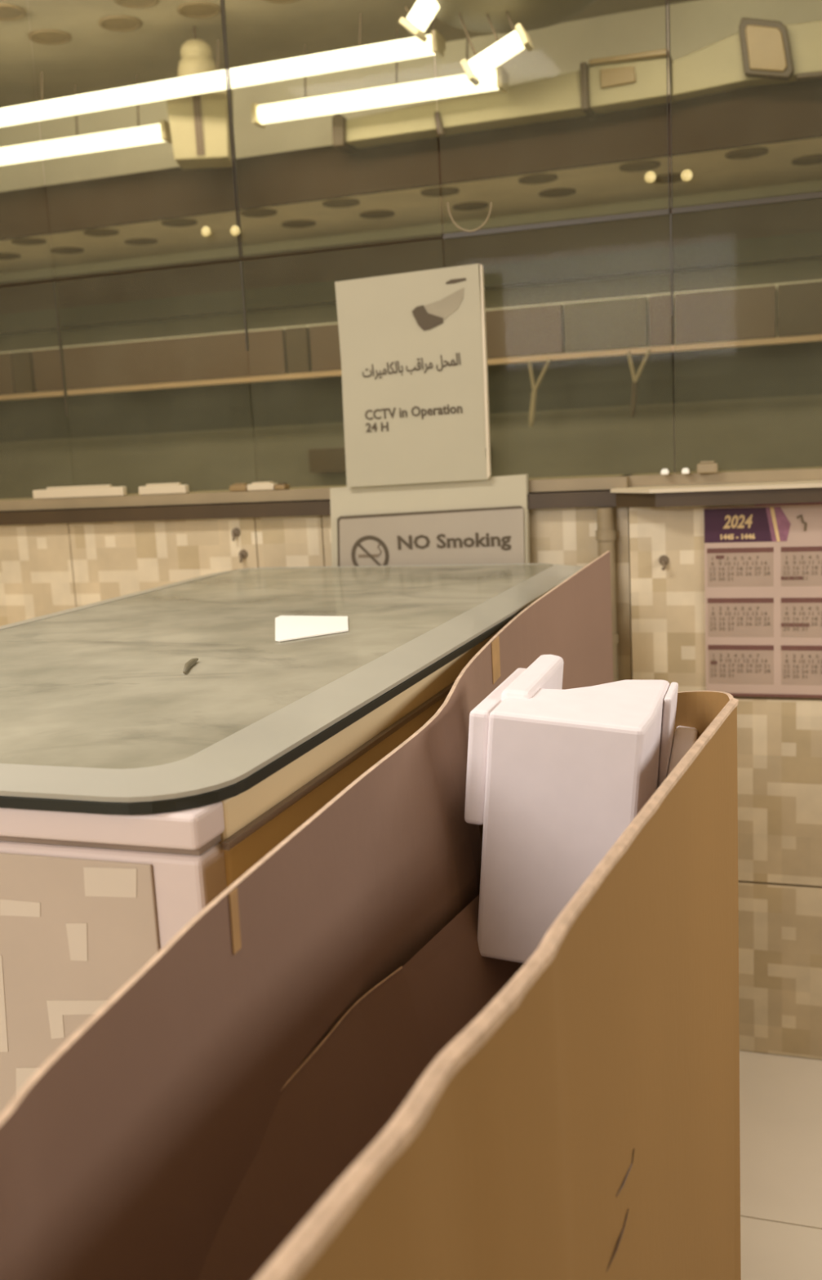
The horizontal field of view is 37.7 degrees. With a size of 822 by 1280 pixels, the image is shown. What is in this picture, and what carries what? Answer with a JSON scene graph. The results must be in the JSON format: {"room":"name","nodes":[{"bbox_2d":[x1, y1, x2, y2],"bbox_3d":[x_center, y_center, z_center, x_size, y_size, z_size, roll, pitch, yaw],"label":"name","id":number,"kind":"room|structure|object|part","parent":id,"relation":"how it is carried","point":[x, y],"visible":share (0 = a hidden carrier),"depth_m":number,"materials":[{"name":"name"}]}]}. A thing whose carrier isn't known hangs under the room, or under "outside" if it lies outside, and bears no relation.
{"room":"shop","nodes":[
{"label":"shop","id":0,"kind":"room"},
{"bbox_2d":[0,0,695,108],"bbox_3d":[-0.778,-1.959,3.772,5.400,0.080,1.832,0,10,19],"label":"ceiling","id":1,"kind":"structure","parent":0,"point":[95,58],"depth_m":3.88,"materials":[{"name":"paint"}]},
{"bbox_2d":[0,3,26,21],"bbox_3d":[-1.208,-1.858,3.567,0.132,0.008,0.132,0,10,19],"label":"recessed light","id":2,"kind":"object","parent":1,"relation":"in","point":[8,12],"visible":1,"depth_m":3.57,"materials":[{"name":"beige"}]},
{"bbox_2d":[27,29,71,44],"bbox_3d":[-1.139,-1.900,3.798,0.132,0.008,0.132,0,10,19],"label":"recessed light","id":3,"kind":"object","parent":1,"relation":"in","point":[46,37],"visible":1,"depth_m":3.79,"materials":[{"name":"beige"}]},
{"bbox_2d":[0,74,172,165],"bbox_3d":[-1.179,-1.722,4.013,0.856,0.225,0.091,1,10,19],"label":"fitting","id":4,"kind":"object","parent":1,"relation":"hanging from","point":[160,132],"visible":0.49,"depth_m":3.95,"materials":[{"name":"white plastic"}]},
{"bbox_2d":[98,14,142,31],"bbox_3d":[-0.895,-1.898,3.711,0.132,0.008,0.132,0,10,19],"label":"recessed light","id":5,"kind":"object","parent":1,"relation":"in","point":[117,23],"visible":1,"depth_m":3.70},
{"bbox_2d":[113,0,159,8],"bbox_3d":[-0.802,-1.871,3.521,0.132,0.008,0.132,0,10,19],"label":"recessed light","id":6,"kind":"object","parent":1,"relation":"in","point":[138,4],"visible":1,"depth_m":3.55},
{"bbox_2d":[177,0,221,18],"bbox_3d":[-0.639,-1.898,3.631,0.132,0.008,0.132,0,10,19],"label":"recessed light","id":7,"kind":"object","parent":1,"relation":"in","point":[194,9],"visible":1,"depth_m":3.62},
{"bbox_2d":[165,26,233,169],"bbox_3d":[-0.670,-1.723,3.814,0.199,0.410,0.144,-3,9,0],"label":"hanging lantern","id":8,"kind":"object","parent":1,"relation":"hanging from","point":[199,124],"visible":0.79,"depth_m":3.76,"materials":[{"name":"beige glass"}]},
{"bbox_3d":[-0.679,-1.889,3.788,0.009,0.073,0.009,-7,10,-23],"label":"cord","id":9,"kind":"part","parent":8,"relation":"part of","materials":[{"name":"brown"}]},
{"bbox_3d":[-0.666,-1.638,3.830,0.199,0.236,0.140,-3,9,0],"label":"lamp shade","id":10,"kind":"part","parent":8,"relation":"part of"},
{"bbox_2d":[0,13,445,127],"bbox_3d":[-0.707,-1.725,3.662,1.677,0.153,0.088,0,10,19],"label":"fitting","id":11,"kind":"object","parent":1,"relation":"attached to","point":[359,56],"visible":1,"depth_m":3.58,"materials":[{"name":"white plastic"}]},
{"bbox_2d":[263,0,300,4],"bbox_3d":[-0.378,-1.897,3.543,0.132,0.008,0.132,0,10,19],"label":"recessed light","id":12,"kind":"object","parent":1,"relation":"in","point":[277,2],"visible":1,"depth_m":3.59,"materials":[{"name":"beige"}]},
{"bbox_2d":[250,29,509,128],"bbox_3d":[-0.107,-1.718,3.635,0.803,0.220,0.091,1,10,19],"label":"fitting","id":13,"kind":"object","parent":1,"relation":"hanging from","point":[496,79],"visible":0.93,"depth_m":3.61,"materials":[{"name":"white plastic"}]},
{"bbox_2d":[435,0,596,33],"bbox_3d":[0.273,-1.774,3.236,0.524,0.216,0.524,0,10,19],"label":"dome","id":14,"kind":"object","parent":1,"relation":"attached to","point":[532,15],"visible":0.85,"depth_m":3.22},
{"bbox_2d":[399,0,439,42],"bbox_3d":[0.051,-1.711,3.237,0.154,0.177,0.098,0,10,19],"label":"fitting","id":15,"kind":"object","parent":14,"relation":"hanging from","point":[423,12],"visible":1,"depth_m":3.21,"materials":[{"name":"white plastic"}]},
{"bbox_2d":[457,11,533,85],"bbox_3d":[0.209,-1.636,3.192,0.223,0.292,0.084,0,10,19],"label":"fitting","id":16,"kind":"object","parent":14,"relation":"hanging from","point":[513,43],"visible":0.99,"depth_m":3.17,"materials":[{"name":"white plastic"}]},
{"bbox_2d":[0,504,821,1059],"bbox_3d":[0.136,0.292,2.798,4.000,1.190,0.150,0,10,19],"label":"wall","id":17,"kind":"structure","parent":0,"point":[780,739],"depth_m":2.56,"materials":[{"name":"tile"}]},
{"bbox_2d":[231,527,240,541],"bbox_3d":[-0.416,-0.248,2.831,0.022,0.030,0.025,0,10,19],"label":"wall hook","id":18,"kind":"object","parent":17,"relation":"attached to","point":[236,532],"visible":1,"depth_m":2.83,"materials":[{"name":"metal"}]},
{"bbox_2d":[238,549,247,562],"bbox_3d":[-0.400,-0.197,2.835,0.022,0.030,0.025,0,10,19],"label":"wall hook","id":19,"kind":"object","parent":17,"relation":"attached to","point":[242,553],"visible":1,"depth_m":2.84,"materials":[{"name":"metal"}]},
{"bbox_2d":[0,488,616,525],"bbox_3d":[-0.647,-0.314,2.960,2.408,0.032,0.155,0,10,19],"label":"trim","id":20,"kind":"structure","parent":17,"relation":"on","point":[587,498],"depth_m":2.81,"materials":[{"name":"brown wood"}]},
{"bbox_2d":[0,473,635,511],"bbox_3d":[-0.655,-0.346,2.965,2.388,0.025,0.140,0,10,19],"label":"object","id":21,"kind":"structure","parent":17,"relation":"attached to","point":[612,481],"depth_m":2.81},
{"bbox_2d":[32,484,126,499],"bbox_3d":[-0.816,-0.364,2.959,0.260,0.028,0.020,0,10,19],"label":"strip","id":22,"kind":"object","parent":21,"relation":"on","point":[95,491],"visible":1,"depth_m":2.95,"materials":[{"name":"white plastic"}]},
{"bbox_2d":[137,482,189,495],"bbox_3d":[-0.592,-0.362,2.881,0.128,0.026,0.020,0,10,19],"label":"strip","id":23,"kind":"object","parent":21,"relation":"on","point":[157,488],"visible":1,"depth_m":2.87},
{"bbox_2d":[229,483,248,491],"bbox_3d":[-0.399,-0.357,2.819,0.044,0.018,0.030,0,10,19],"label":"carton","id":24,"kind":"object","parent":21,"relation":"on","point":[236,486],"visible":0.94,"depth_m":2.81,"materials":[{"name":"brown cardboard"}]},
{"bbox_2d":[246,481,276,490],"bbox_3d":[-0.345,-0.358,2.799,0.068,0.019,0.030,0,10,19],"label":"adapter","id":25,"kind":"object","parent":21,"relation":"on","point":[261,486],"visible":0.93,"depth_m":2.79,"materials":[{"name":"white plastic"}]},
{"bbox_2d":[274,483,289,489],"bbox_3d":[-0.298,-0.355,2.784,0.027,0.014,0.030,0,10,19],"label":"metal clip","id":26,"kind":"object","parent":21,"relation":"on","point":[279,486],"visible":1,"depth_m":2.77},
{"bbox_2d":[53,213,673,415],"bbox_3d":[-0.180,-1.020,2.643,3.386,1.360,0.008,0,10,19],"label":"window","id":27,"kind":"structure","parent":17,"relation":"in","point":[55,296],"depth_m":2.77,"materials":[{"name":"clear glass"}]},
{"bbox_2d":[200,0,821,257],"bbox_3d":[0.030,-1.272,2.508,1.942,0.842,0.038,0,10,19],"label":"door","id":28,"kind":"structure","parent":27,"relation":"attached to","point":[650,177],"depth_m":2.47,"materials":[{"name":"gold metal"}]},
{"bbox_3d":[-0.464,-0.929,2.742,0.024,0.024,0.029,0,10,19],"label":"knob","id":29,"kind":"part","parent":28,"relation":"part of","materials":[{"name":"gold metal"}]},
{"bbox_3d":[-0.395,-0.923,2.718,0.024,0.024,0.029,0,10,19],"label":"knob","id":30,"kind":"part","parent":28,"relation":"part of","materials":[{"name":"gold metal"}]},
{"bbox_2d":[447,202,492,231],"bbox_3d":[0.125,-0.898,2.550,0.099,0.066,0.004,0,10,19],"label":"wire loop","id":31,"kind":"object","parent":28,"relation":"hanging from","point":[490,211],"visible":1,"depth_m":2.56,"materials":[{"name":"brown metal"}]},
{"bbox_3d":[0.480,-0.924,2.409,0.024,0.024,0.029,0,10,19],"label":"knob","id":32,"kind":"part","parent":28,"relation":"part of","materials":[{"name":"gold metal"}]},
{"bbox_3d":[0.547,-0.919,2.386,0.024,0.024,0.029,0,10,19],"label":"knob","id":33,"kind":"part","parent":28,"relation":"part of","materials":[{"name":"gold metal"}]},
{"bbox_2d":[329,474,529,566],"bbox_3d":[0.036,-0.210,2.655,0.461,0.290,0.020,0,10,19],"label":"board","id":34,"kind":"object","parent":17,"relation":"attached to","point":[508,491],"visible":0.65,"depth_m":2.62,"materials":[{"name":"beige plastic"}]},
{"bbox_2d":[334,263,491,487],"bbox_3d":[0.004,-0.558,2.577,0.330,0.448,0.013,0,10,19],"label":"sign","id":35,"kind":"object","parent":34,"relation":"attached to","point":[413,344],"visible":1,"depth_m":2.57,"materials":[{"name":"plastic"}]},
{"bbox_2d":[412,305,443,330],"bbox_3d":[0.035,-0.679,2.537,0.069,0.053,0.001,0,10,19],"label":"print","id":36,"kind":"object","parent":35,"relation":"attached to","point":[424,317],"depth_m":2.54},
{"bbox_2d":[412,287,464,319],"bbox_3d":[0.057,-0.694,2.527,0.117,0.079,0.001,0,10,19],"label":"print","id":37,"kind":"object","parent":35,"relation":"attached to","point":[428,303],"depth_m":2.53,"materials":[{"name":"grey paper"}]},
{"bbox_2d":[445,277,466,284],"bbox_3d":[0.093,-0.746,2.505,0.046,0.009,0.001,0,10,19],"label":"print","id":38,"kind":"object","parent":35,"relation":"on","point":[448,280],"depth_m":2.50},
{"bbox_2d":[337,506,524,566],"bbox_3d":[0.038,-0.175,2.643,0.441,0.224,0.007,0,10,19],"label":"no smoking sign","id":39,"kind":"object","parent":34,"relation":"attached to","point":[482,535],"visible":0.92,"depth_m":2.63,"materials":[{"name":"grey plastic"}]},
{"bbox_2d":[595,506,618,681],"bbox_3d":[0.438,0.307,2.622,0.043,1.188,0.043,0,10,19],"label":"pipe","id":40,"kind":"object","parent":17,"relation":"attached to","point":[606,533],"visible":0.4,"depth_m":2.53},
{"bbox_2d":[658,555,669,570],"bbox_3d":[0.520,-0.159,2.484,0.022,0.030,0.025,0,10,19],"label":"wall hook","id":41,"kind":"object","parent":17,"relation":"attached to","point":[664,560],"visible":1,"depth_m":2.49,"materials":[{"name":"metal"}]},
{"bbox_2d":[610,480,821,493],"bbox_3d":[1.203,-0.312,2.266,1.642,0.008,0.230,0,10,19],"label":"trim","id":42,"kind":"structure","parent":17,"relation":"attached to","point":[809,483],"depth_m":2.38,"materials":[{"name":"beige wood"}]},
{"bbox_2d":[661,468,669,475],"bbox_3d":[0.523,-0.347,2.483,0.015,0.012,0.020,0,10,19],"label":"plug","id":43,"kind":"object","parent":42,"relation":"on","point":[664,471],"visible":1,"depth_m":2.48,"materials":[{"name":"white plastic"}]},
{"bbox_2d":[681,467,689,474],"bbox_3d":[0.563,-0.347,2.469,0.015,0.012,0.020,0,10,19],"label":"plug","id":44,"kind":"object","parent":42,"relation":"on","point":[685,471],"visible":1,"depth_m":2.46,"materials":[{"name":"white plastic"}]},
{"bbox_2d":[615,487,821,506],"bbox_3d":[1.207,-0.293,2.263,1.632,0.028,0.200,0,10,19],"label":"trim","id":45,"kind":"structure","parent":17,"relation":"on","point":[811,495],"depth_m":2.37,"materials":[{"name":"brown wood"}]},
{"bbox_2d":[619,466,821,486],"bbox_3d":[1.224,-0.337,2.310,1.632,0.022,0.105,0,10,19],"label":"shelf","id":46,"kind":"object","parent":17,"relation":"attached to","point":[802,473],"depth_m":2.46,"materials":[{"name":"beige wood"}]},
{"bbox_2d":[697,460,718,473],"bbox_3d":[0.605,-0.353,2.459,0.040,0.024,0.030,0,10,19],"label":"box","id":47,"kind":"object","parent":46,"relation":"on","point":[704,467],"visible":1,"depth_m":2.45,"materials":[{"name":"beige cardboard"}]},
{"bbox_2d":[704,502,821,697],"bbox_3d":[0.870,-0.079,2.382,0.562,0.398,0.007,0,10,19],"label":"wall calendar","id":48,"kind":"object","parent":17,"relation":"attached to","point":[763,562],"visible":1,"depth_m":2.44,"materials":[{"name":"paper"}]},
{"bbox_2d":[704,507,772,542],"bbox_3d":[0.659,-0.231,2.428,0.133,0.068,0.001,0,10,19],"label":"print","id":49,"kind":"object","parent":48,"relation":"on","point":[722,525],"depth_m":2.43},
{"bbox_2d":[0,137,821,274],"bbox_3d":[-0.608,-1.520,4.413,5.100,0.027,0.680,0,10,19],"label":"ceiling","id":50,"kind":"structure","parent":0,"point":[606,184],"depth_m":4.18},
{"bbox_2d":[0,253,20,259],"bbox_3d":[-1.593,-1.501,4.714,0.124,0.008,0.124,0,10,19],"label":"hole","id":51,"kind":"object","parent":50,"relation":"in","point":[2,255],"visible":1,"depth_m":4.71,"materials":[{"name":"brown"}]},
{"bbox_2d":[11,237,46,244],"bbox_3d":[-1.404,-1.463,4.425,0.124,0.008,0.124,0,10,19],"label":"hole","id":52,"kind":"object","parent":50,"relation":"in","point":[24,241],"visible":1,"depth_m":4.41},
{"bbox_2d":[50,247,84,253],"bbox_3d":[-1.330,-1.506,4.662,0.124,0.008,0.124,0,10,19],"label":"hole","id":53,"kind":"object","parent":50,"relation":"in","point":[59,250],"visible":1,"depth_m":4.65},
{"bbox_2d":[83,228,119,236],"bbox_3d":[-1.111,-1.461,4.322,0.124,0.008,0.124,0,10,19],"label":"hole","id":54,"kind":"object","parent":50,"relation":"in","point":[95,232],"visible":1,"depth_m":4.31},
{"bbox_2d":[124,238,157,245],"bbox_3d":[-1.020,-1.504,4.552,0.124,0.008,0.124,0,10,19],"label":"hole","id":55,"kind":"object","parent":50,"relation":"in","point":[140,242],"visible":1,"depth_m":4.54,"materials":[{"name":"brown"}]},
{"bbox_2d":[161,218,197,226],"bbox_3d":[-0.810,-1.459,4.216,0.124,0.008,0.124,0,10,19],"label":"hole","id":56,"kind":"object","parent":50,"relation":"in","point":[172,222],"visible":1,"depth_m":4.21,"materials":[{"name":"brown"}]},
{"bbox_2d":[240,208,277,217],"bbox_3d":[-0.519,-1.457,4.113,0.124,0.008,0.124,0,10,19],"label":"hole","id":57,"kind":"object","parent":50,"relation":"in","point":[260,212],"visible":1,"depth_m":4.10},
{"bbox_2d":[281,219,315,227],"bbox_3d":[-0.407,-1.504,4.358,0.124,0.008,0.124,0,10,19],"label":"hole","id":58,"kind":"object","parent":50,"relation":"in","point":[291,224],"visible":1,"depth_m":4.35,"materials":[{"name":"brown"}]},
{"bbox_2d":[322,198,359,207],"bbox_3d":[-0.233,-1.456,4.019,0.124,0.008,0.124,0,10,19],"label":"recessed light","id":59,"kind":"object","parent":50,"relation":"in","point":[339,202],"visible":1,"depth_m":4.01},
{"bbox_2d":[360,209,395,218],"bbox_3d":[-0.119,-1.501,4.252,0.124,0.008,0.124,0,10,19],"label":"hole","id":60,"kind":"object","parent":50,"relation":"in","point":[378,214],"visible":1,"depth_m":4.24,"materials":[{"name":"brown"}]},
{"bbox_2d":[0,79,821,239],"bbox_3d":[-0.726,-1.523,4.077,5.100,0.160,0.020,0,10,19],"label":"trim","id":61,"kind":"structure","parent":50,"relation":"attached to","point":[771,113],"depth_m":3.80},
{"bbox_2d":[332,62,595,154],"bbox_3d":[0.154,-1.614,3.684,0.807,0.143,0.140,0,10,19],"label":"light fixture","id":62,"kind":"object","parent":61,"relation":"attached to","point":[565,95],"visible":0.87,"depth_m":3.63,"materials":[{"name":"beige metal"}]},
{"bbox_2d":[588,48,675,114],"bbox_3d":[0.640,-1.625,3.505,0.238,0.126,0.110,0,10,19],"label":"box","id":63,"kind":"object","parent":61,"relation":"attached to","point":[635,80],"visible":0.85,"depth_m":3.47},
{"bbox_3d":[0.599,-1.627,3.481,0.103,0.052,0.020,0,10,19],"label":"recess panel","id":64,"kind":"part","parent":63,"relation":"part of","materials":[{"name":"beige"}]},
{"bbox_2d":[671,20,821,101],"bbox_3d":[0.984,-1.631,3.398,0.483,0.162,0.120,0,10,19],"label":"duct","id":65,"kind":"object","parent":61,"relation":"attached to","point":[717,67],"visible":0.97,"depth_m":3.40,"materials":[{"name":"beige metal"}]},
{"bbox_2d":[738,17,794,79],"bbox_3d":[0.985,-1.640,3.339,0.146,0.175,0.038,0,10,19],"label":"framed panel","id":66,"kind":"object","parent":65,"relation":"attached to","point":[766,51],"visible":1,"depth_m":3.33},
{"bbox_3d":[0.982,-1.635,3.327,0.112,0.135,0.012,0,10,19],"label":"panel","id":67,"kind":"part","parent":66,"relation":"part of","materials":[{"name":"beige"}]},
{"bbox_2d":[421,186,458,196],"bbox_3d":[0.094,-1.457,3.920,0.124,0.008,0.124,0,10,19],"label":"recessed light","id":68,"kind":"object","parent":50,"relation":"in","point":[438,191],"visible":1,"depth_m":3.91,"materials":[{"name":"brown"}]},
{"bbox_2d":[453,201,488,210],"bbox_3d":[0.207,-1.509,4.194,0.124,0.008,0.124,0,10,19],"label":"recessed light","id":69,"kind":"object","parent":50,"relation":"in","point":[472,206],"visible":1,"depth_m":4.18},
{"bbox_2d":[518,173,557,184],"bbox_3d":[0.400,-1.453,3.800,0.124,0.008,0.124,0,10,19],"label":"recessed light","id":70,"kind":"object","parent":50,"relation":"in","point":[535,179],"visible":1,"depth_m":3.79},
{"bbox_2d":[538,187,575,197],"bbox_3d":[0.489,-1.497,4.034,0.124,0.008,0.124,0,10,19],"label":"recessed light","id":71,"kind":"object","parent":50,"relation":"in","point":[558,192],"visible":1,"depth_m":4.03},
{"bbox_2d":[619,160,660,171],"bbox_3d":[0.701,-1.451,3.691,0.124,0.008,0.124,0,10,19],"label":"recessed light","id":72,"kind":"object","parent":50,"relation":"in","point":[638,166],"visible":1,"depth_m":3.68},
{"bbox_2d":[653,173,683,183],"bbox_3d":[0.839,-1.492,3.895,0.124,0.008,0.124,0,10,19],"label":"recessed light","id":73,"kind":"object","parent":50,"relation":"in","point":[661,179],"visible":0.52,"depth_m":3.89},
{"bbox_2d":[724,146,768,159],"bbox_3d":[1.001,-1.450,3.591,0.124,0.008,0.124,0,10,19],"label":"recessed light","id":74,"kind":"object","parent":50,"relation":"in","point":[746,153],"visible":1,"depth_m":3.58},
{"bbox_2d":[791,154,821,165],"bbox_3d":[1.243,-1.485,3.728,0.124,0.008,0.124,0,10,19],"label":"recessed light","id":75,"kind":"object","parent":50,"relation":"in","point":[813,159],"visible":1,"depth_m":3.73,"materials":[{"name":"metal"}]},
{"bbox_2d":[0,179,821,335],"bbox_3d":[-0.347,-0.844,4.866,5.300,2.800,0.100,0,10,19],"label":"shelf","id":76,"kind":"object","parent":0,"point":[815,185],"depth_m":4.52,"materials":[{"name":"paint"}]},
{"bbox_2d":[0,191,821,498],"bbox_3d":[-0.559,-1.004,4.636,5.050,0.978,0.390,0,10,19],"label":"wall shelving","id":77,"kind":"object","parent":76,"relation":"attached to","point":[732,379],"visible":0.83,"depth_m":4.42,"materials":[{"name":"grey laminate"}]},
{"bbox_3d":[-1.723,-1.073,4.885,0.272,0.160,0.030,0,10,19],"label":"door panel","id":78,"kind":"part","parent":77,"relation":"part of","materials":[{"name":"brown laminate"}]},
{"bbox_3d":[-1.549,-1.072,4.823,0.083,0.160,0.030,0,10,19],"label":"door panel","id":79,"kind":"part","parent":77,"relation":"part of","materials":[{"name":"brown wood"}]},
{"bbox_3d":[-0.980,-1.068,4.623,1.094,0.160,0.030,0,10,19],"label":"door panel","id":80,"kind":"part","parent":77,"relation":"part of","materials":[{"name":"brown laminate"}]},
{"bbox_3d":[-0.412,-1.064,4.423,0.083,0.160,0.030,0,10,19],"label":"door panel","id":81,"kind":"part","parent":77,"relation":"part of","materials":[{"name":"brown wood"}]},
{"bbox_3d":[-0.111,-1.062,4.316,0.531,0.160,0.030,0,10,19],"label":"door panel","id":82,"kind":"part","parent":77,"relation":"part of","materials":[{"name":"brown laminate"}]},
{"bbox_3d":[-0.051,-0.685,4.505,0.700,0.087,0.050,0,10,19],"label":"dark skirting","id":83,"kind":"part","parent":77,"relation":"part of","materials":[{"name":"brown wood"}]},
{"bbox_3d":[-0.525,-1.446,4.726,5.050,0.141,0.050,0,10,19],"label":"panel","id":84,"kind":"part","parent":77,"relation":"part of","materials":[{"name":"clear glass"}]},
{"bbox_3d":[-0.618,-0.965,4.471,5.050,0.018,0.030,0,10,19],"label":"rail","id":85,"kind":"part","parent":77,"relation":"part of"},
{"bbox_3d":[-0.505,-0.942,4.790,5.050,0.180,0.050,0,10,19],"label":"panel","id":86,"kind":"part","parent":77,"relation":"part of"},
{"bbox_3d":[-0.519,-0.687,4.756,5.050,0.309,0.050,0,10,19],"label":"panel","id":87,"kind":"part","parent":77,"relation":"part of","materials":[{"name":"grey glass"}]},
{"bbox_3d":[-0.515,-1.252,4.758,5.050,0.098,0.050,0,10,19],"label":"panel","id":88,"kind":"part","parent":77,"relation":"part of","materials":[{"name":"glass"}]},
{"bbox_3d":[0.331,-1.060,4.161,0.393,0.160,0.030,0,10,19],"label":"door panel","id":89,"kind":"part","parent":77,"relation":"part of","materials":[{"name":"brown laminate"}]},
{"bbox_2d":[527,358,551,426],"bbox_3d":[0.437,-0.837,4.084,0.085,0.225,0.020,0,10,19],"label":"shelf bracket","id":90,"kind":"object","parent":77,"relation":"hanging from","point":[533,400],"visible":1,"depth_m":4.08,"materials":[{"name":"beige metal"}]},
{"bbox_3d":[0.654,-1.058,4.047,0.278,0.160,0.030,0,10,19],"label":"door panel","id":91,"kind":"part","parent":77,"relation":"part of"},
{"bbox_2d":[626,348,651,417],"bbox_3d":[0.753,-0.845,3.970,0.081,0.219,0.020,0,10,19],"label":"shelf bracket","id":92,"kind":"object","parent":77,"relation":"hanging from","point":[635,378],"visible":1,"depth_m":3.97,"materials":[{"name":"grey metal"}]},
{"bbox_3d":[0.827,-1.056,3.986,0.073,0.160,0.030,0,10,19],"label":"door panel","id":93,"kind":"part","parent":77,"relation":"part of","materials":[{"name":"brown laminate"}]},
{"bbox_3d":[1.021,-1.055,3.917,0.317,0.160,0.030,0,10,19],"label":"door panel","id":94,"kind":"part","parent":77,"relation":"part of","materials":[{"name":"brown laminate"}]},
{"bbox_3d":[1.281,-1.054,3.826,0.220,0.160,0.030,0,10,19],"label":"door panel","id":95,"kind":"part","parent":77,"relation":"part of","materials":[{"name":"brown wood"}]},
{"bbox_2d":[0,0,821,191],"bbox_3d":[-0.617,-1.779,4.384,5.100,0.493,0.050,0,10,19],"label":"wall","id":96,"kind":"structure","parent":0,"point":[561,48],"depth_m":4.15,"materials":[{"name":"paint"}]},
{"bbox_2d":[739,1049,821,1279],"bbox_3d":[-0.527,1.283,0.935,4.000,0.080,4.148,0,10,19],"label":"floor","id":97,"kind":"structure","parent":0,"point":[780,1095],"depth_m":2.21,"materials":[{"name":"tile"}]},
{"bbox_2d":[0,563,583,1115],"bbox_3d":[-0.271,0.508,1.955,0.855,1.084,1.662,0,10,19],"label":"display counter","id":98,"kind":"object","parent":97,"relation":"on","point":[136,788],"visible":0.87,"depth_m":1.20,"materials":[{"name":"white metal"}]},
{"bbox_3d":[-0.529,0.616,1.212,0.823,0.902,0.044,0,10,19],"label":"panel","id":99,"kind":"part","parent":98,"relation":"part of","materials":[{"name":"white ceramic"}]},
{"bbox_2d":[182,657,198,673],"bbox_3d":[-0.277,0.032,1.502,0.010,0.008,0.087,-3,9,0],"label":"dark curl","id":100,"kind":"object","parent":98,"relation":"on","point":[190,663],"visible":1,"depth_m":1.50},
{"bbox_3d":[-0.295,-0.022,1.865,0.721,0.004,1.560,0,10,19],"label":"glass lid","id":101,"kind":"part","parent":98,"relation":"part of","materials":[{"name":"glass"}]},
{"bbox_2d":[275,615,348,641],"bbox_3d":[-0.146,-0.022,1.791,0.111,0.002,0.247,-4,10,-6],"label":"paper slip","id":102,"kind":"object","parent":98,"relation":"on","point":[287,628],"visible":1,"depth_m":1.78,"materials":[{"name":"white paper"}]},
{"bbox_3d":[0.104,0.037,1.746,0.007,0.006,1.582,0,10,19],"label":"trim","id":103,"kind":"part","parent":98,"relation":"part of","materials":[{"name":"beige wood"}]},
{"bbox_3d":[0.103,0.460,1.836,0.046,0.940,1.581,0,10,19],"label":"panel","id":104,"kind":"part","parent":98,"relation":"part of","materials":[{"name":"beige wood"}]},
{"bbox_2d":[0,551,741,1279],"bbox_3d":[0.178,0.561,1.362,0.365,1.129,1.948,0,10,19],"label":"cardboard box","id":105,"kind":"object","parent":97,"relation":"on","point":[325,1073],"visible":0.85,"depth_m":0.87,"materials":[{"name":"brown cardboard"}]},
{"bbox_2d":[464,654,697,964],"bbox_3d":[0.197,0.179,1.327,0.219,0.282,0.283,0,10,17],"label":"plastic container","id":106,"kind":"object","parent":105,"relation":"in","point":[556,776],"visible":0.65,"depth_m":1.21,"materials":[{"name":"white plastic"}]}
]}

